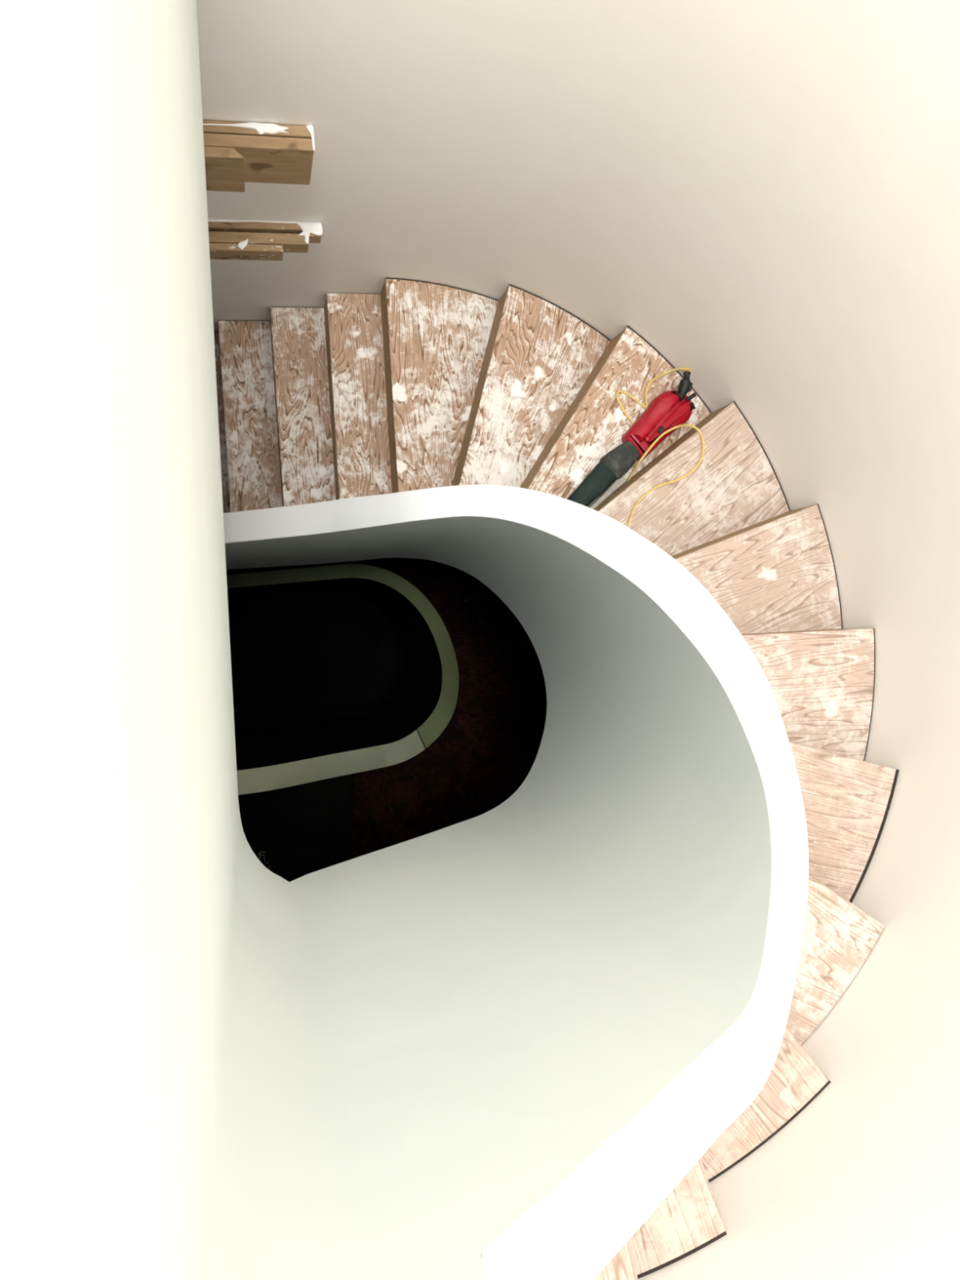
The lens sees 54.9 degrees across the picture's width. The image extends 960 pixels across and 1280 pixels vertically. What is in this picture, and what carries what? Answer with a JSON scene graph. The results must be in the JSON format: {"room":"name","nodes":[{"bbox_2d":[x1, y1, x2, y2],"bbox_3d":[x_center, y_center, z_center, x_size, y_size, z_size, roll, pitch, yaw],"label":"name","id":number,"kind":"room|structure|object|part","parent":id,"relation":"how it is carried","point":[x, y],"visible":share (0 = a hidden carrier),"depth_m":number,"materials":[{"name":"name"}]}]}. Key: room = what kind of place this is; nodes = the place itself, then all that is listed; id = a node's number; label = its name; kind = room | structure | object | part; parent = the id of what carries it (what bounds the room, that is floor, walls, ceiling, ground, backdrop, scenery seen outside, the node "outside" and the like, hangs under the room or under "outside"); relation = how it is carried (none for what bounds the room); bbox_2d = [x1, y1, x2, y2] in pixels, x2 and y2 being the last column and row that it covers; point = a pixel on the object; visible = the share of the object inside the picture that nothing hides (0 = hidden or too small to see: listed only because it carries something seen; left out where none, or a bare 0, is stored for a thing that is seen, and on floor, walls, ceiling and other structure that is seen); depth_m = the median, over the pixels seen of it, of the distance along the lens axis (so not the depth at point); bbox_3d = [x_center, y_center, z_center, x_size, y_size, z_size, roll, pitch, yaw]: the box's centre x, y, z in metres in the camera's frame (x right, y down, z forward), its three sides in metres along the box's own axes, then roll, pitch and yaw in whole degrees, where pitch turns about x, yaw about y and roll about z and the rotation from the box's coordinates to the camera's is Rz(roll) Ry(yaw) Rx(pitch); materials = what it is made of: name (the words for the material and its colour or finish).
{"room":"spiral staircase","nodes":[
{"label":"spiral staircase","id":0,"kind":"room"},
{"bbox_2d":[238,773,351,882],"bbox_3d":[-1.921,0.105,4.766,2.480,0.233,2.905,0,91,-14],"label":"floor","id":1,"kind":"structure","parent":0,"point":[303,829],"depth_m":4.89,"materials":[{"name":"black"}]},
{"bbox_2d":[257,851,271,868],"bbox_3d":[-1.138,1.158,4.846,0.058,0.002,0.098,-20,95,-13],"label":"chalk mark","id":2,"kind":"object","parent":1,"relation":"on","point":[260,851],"visible":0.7,"depth_m":4.85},
{"bbox_2d":[226,564,458,795],"bbox_3d":[-1.122,0.053,5.505,1.849,4.596,1.077,0,91,-14],"label":"balustrade","id":3,"kind":"object","parent":1,"relation":"on","point":[423,704],"visible":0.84,"depth_m":5.12,"materials":[{"name":"paint"}]},
{"bbox_2d":[226,557,404,794],"bbox_3d":[-1.819,-0.081,8.106,4.900,0.200,4.000,0,91,-14],"label":"floor","id":4,"kind":"structure","parent":0,"point":[297,657],"depth_m":8.09,"materials":[{"name":"black"}]},
{"bbox_2d":[196,0,959,1279],"bbox_3d":[0.022,0.099,0.135,4.387,9.450,3.323,0,91,-14],"label":"wall","id":5,"kind":"structure","parent":0,"point":[766,193],"depth_m":2.58,"materials":[{"name":"beige paint"}]},
{"bbox_2d":[213,333,230,512],"bbox_3d":[-1.294,-0.920,4.325,0.245,0.180,0.972,-4,91,-14],"label":"stair step","id":6,"kind":"structure","parent":5,"relation":"attached to","point":[224,478],"depth_m":4.26,"materials":[{"name":"brown wood"}]},
{"bbox_2d":[217,320,282,512],"bbox_3d":[-1.030,-0.935,4.203,0.244,0.180,0.974,-4,91,-14],"label":"stair step","id":7,"kind":"structure","parent":6,"relation":"on","point":[254,474],"depth_m":4.11,"materials":[{"name":"brown wood"}]},
{"bbox_2d":[270,306,335,506],"bbox_3d":[-0.770,-0.946,4.081,0.242,0.180,0.980,-4,92,-14],"label":"stair step","id":8,"kind":"structure","parent":7,"relation":"on","point":[298,335],"depth_m":3.99,"materials":[{"name":"brown wood"}]},
{"bbox_2d":[324,293,391,499],"bbox_3d":[-0.513,-0.958,3.958,0.237,0.180,0.984,-4,91,-14],"label":"stair step","id":9,"kind":"structure","parent":8,"relation":"on","point":[353,322],"depth_m":3.87,"materials":[{"name":"brown wood"}]},
{"bbox_2d":[380,277,497,493],"bbox_3d":[-0.139,-0.968,3.864,0.479,0.180,1.008,-4,91,-14],"label":"stair step","id":10,"kind":"structure","parent":9,"relation":"on","point":[436,335],"depth_m":3.76,"materials":[{"name":"brown wood"}]},
{"bbox_2d":[451,284,610,487],"bbox_3d":[0.200,-0.869,3.763,0.474,0.180,0.988,15,87,-13],"label":"stair step","id":11,"kind":"structure","parent":10,"relation":"on","point":[539,356],"depth_m":3.67,"materials":[{"name":"brown wood"}]},
{"bbox_2d":[520,325,711,506],"bbox_3d":[0.500,-0.680,3.652,0.482,0.180,0.966,33,83,-12],"label":"stair step","id":12,"kind":"structure","parent":11,"relation":"on","point":[594,424],"depth_m":3.56,"materials":[{"name":"brown wood"}]},
{"bbox_2d":[567,367,704,528],"bbox_3d":[0.617,-0.694,3.487,0.368,0.196,0.815,29,84,-12],"label":"power tool","id":13,"kind":"object","parent":12,"relation":"on","point":[670,410],"visible":0.97,"depth_m":3.51,"materials":[{"name":"red plastic"}]},
{"bbox_3d":[0.473,-0.559,3.532,0.202,0.032,0.039,-41,99,-10],"label":"lever","id":14,"kind":"part","parent":13,"relation":"part of","materials":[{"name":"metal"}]},
{"bbox_3d":[0.654,-0.973,3.544,0.162,0.097,0.311,40,82,-11],"label":"cord","id":15,"kind":"part","parent":13,"relation":"part of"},
{"bbox_2d":[657,426,664,433],"bbox_3d":[0.686,-0.800,3.526,0.014,0.031,0.029,37,82,-11],"label":"switch","id":16,"kind":"object","parent":13,"relation":"attached to","point":[660,429],"depth_m":3.51,"materials":[{"name":"black plastic"}]},
{"bbox_3d":[0.612,-0.571,3.486,0.174,0.195,0.572,43,81,-10],"label":"cord","id":17,"kind":"part","parent":13,"relation":"part of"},
{"bbox_2d":[594,400,790,555],"bbox_3d":[0.722,-0.418,3.523,0.952,0.180,0.480,-39,99,-10],"label":"stair step","id":18,"kind":"structure","parent":12,"relation":"on","point":[735,486],"depth_m":3.46,"materials":[{"name":"brown wood"}]},
{"bbox_2d":[671,503,842,634],"bbox_3d":[0.860,-0.107,3.375,0.955,0.180,0.477,-21,95,-13],"label":"stair step","id":19,"kind":"structure","parent":18,"relation":"on","point":[777,573],"depth_m":3.33,"materials":[{"name":"brown wood"}]},
{"bbox_2d":[741,627,875,760],"bbox_3d":[0.896,0.222,3.202,0.975,0.180,0.482,-3,91,-14],"label":"stair step","id":20,"kind":"structure","parent":19,"relation":"on","point":[821,682],"depth_m":3.18,"materials":[{"name":"brown wood"}]},
{"bbox_2d":[789,742,898,902],"bbox_3d":[0.839,0.547,3.006,0.984,0.180,0.494,15,87,-13],"label":"stair step","id":21,"kind":"structure","parent":20,"relation":"on","point":[847,801],"depth_m":3.00,"materials":[{"name":"brown wood"}]},
{"bbox_2d":[785,874,884,1044],"bbox_3d":[0.689,0.804,2.787,0.992,0.180,0.485,34,83,-12],"label":"stair step","id":22,"kind":"structure","parent":21,"relation":"on","point":[838,937],"depth_m":2.78,"materials":[{"name":"brown wood"}]},
{"bbox_2d":[700,1026,831,1182],"bbox_3d":[0.469,1.022,2.550,0.496,0.180,0.987,-41,99,-10],"label":"stair step","id":23,"kind":"structure","parent":22,"relation":"on","point":[794,1080],"depth_m":2.54,"materials":[{"name":"brown wood"}]},
{"bbox_2d":[629,1157,726,1279],"bbox_3d":[0.298,1.087,2.324,0.312,0.180,0.968,-20,95,-13],"label":"stair step","id":24,"kind":"structure","parent":23,"relation":"on","point":[688,1220],"depth_m":2.28,"materials":[{"name":"brown wood"}]},
{"bbox_2d":[592,1239,638,1279],"bbox_3d":[0.088,1.136,2.088,0.364,0.180,0.965,-13,94,-13],"label":"stair step","id":25,"kind":"structure","parent":24,"relation":"on","point":[621,1266],"depth_m":2.05,"materials":[{"name":"brown wood"}]},
{"bbox_2d":[202,120,315,191],"bbox_3d":[-0.823,-1.347,2.565,0.708,0.212,0.098,-4,92,-14],"label":"wooden planks","id":26,"kind":"object","parent":5,"relation":"attached to","point":[236,153],"visible":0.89,"depth_m":2.54,"materials":[{"name":"brown wood"}]},
{"bbox_2d":[208,218,322,260],"bbox_3d":[-0.922,-1.354,3.120,0.778,0.094,0.099,-4,92,-14],"label":"wood planks","id":27,"kind":"object","parent":5,"relation":"attached to","point":[228,239],"visible":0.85,"depth_m":3.13,"materials":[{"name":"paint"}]},
{"bbox_3d":[-1.149,0.102,1.656,2.450,0.300,2.962,0,91,-14],"label":"floor","id":28,"kind":"structure","parent":0,"visible":0},
{"bbox_2d":[0,0,808,1279],"bbox_3d":[-0.137,-0.372,2.535,1.402,4.262,2.031,0,91,-14],"label":"balustrade","id":29,"kind":"object","parent":28,"relation":"on","point":[491,1045],"visible":1,"depth_m":0.92,"materials":[{"name":"white paint"}]},
{"bbox_3d":[-1.492,0.036,6.357,4.387,3.357,3.323,0,91,-14],"label":"wall","id":30,"kind":"structure","parent":0,"visible":0},
{"bbox_2d":[387,557,438,583],"bbox_3d":[-0.277,-0.695,6.798,0.481,0.180,1.000,33,83,-12],"label":"stair step","id":31,"kind":"structure","parent":30,"relation":"attached to","point":[410,569],"depth_m":6.65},
{"bbox_2d":[412,562,486,606],"bbox_3d":[-0.062,-0.436,6.667,0.992,0.180,0.479,-39,99,-10],"label":"stair step","id":32,"kind":"structure","parent":31,"relation":"on","point":[442,583],"depth_m":6.53,"materials":[{"name":"brown wood"}]},
{"bbox_2d":[433,586,525,635],"bbox_3d":[0.077,-0.132,6.519,0.985,0.180,0.476,-21,95,-13],"label":"stair step","id":33,"kind":"structure","parent":32,"relation":"on","point":[481,611],"depth_m":6.41,"materials":[{"name":"brown wood"}]},
{"bbox_2d":[448,631,546,693],"bbox_3d":[0.121,0.191,6.348,0.985,0.180,0.481,-3,91,-14],"label":"stair step","id":34,"kind":"structure","parent":33,"relation":"on","point":[509,657],"depth_m":6.26,"materials":[{"name":"brown wood"}]},
{"bbox_2d":[455,671,546,758],"bbox_3d":[0.071,0.514,6.153,0.982,0.180,0.493,15,87,-13],"label":"stair step","id":35,"kind":"structure","parent":34,"relation":"on","point":[517,713],"depth_m":6.09,"materials":[{"name":"brown wood"}]},
{"bbox_2d":[435,706,535,808],"bbox_3d":[-0.076,0.773,5.935,0.987,0.180,0.485,34,83,-12],"label":"stair step","id":36,"kind":"structure","parent":35,"relation":"on","point":[495,766],"depth_m":5.87,"materials":[{"name":"brown wood"}]},
{"bbox_2d":[409,740,493,831],"bbox_3d":[-0.299,0.988,5.698,0.495,0.180,0.985,-41,99,-10],"label":"stair step","id":37,"kind":"structure","parent":36,"relation":"on","point":[450,798],"depth_m":5.62,"materials":[{"name":"brown wood"}]},
{"bbox_2d":[380,759,435,844],"bbox_3d":[-0.472,1.045,5.471,0.311,0.180,0.983,-20,95,-13],"label":"stair step","id":38,"kind":"structure","parent":37,"relation":"on","point":[409,813],"depth_m":5.39,"materials":[{"name":"brown wood"}]},
{"bbox_2d":[351,768,396,858],"bbox_3d":[-0.680,1.095,5.235,0.365,0.180,0.990,-13,94,-13],"label":"stair step","id":39,"kind":"structure","parent":38,"relation":"on","point":[372,828],"depth_m":5.16,"materials":[{"name":"brown wood"}]}
]}

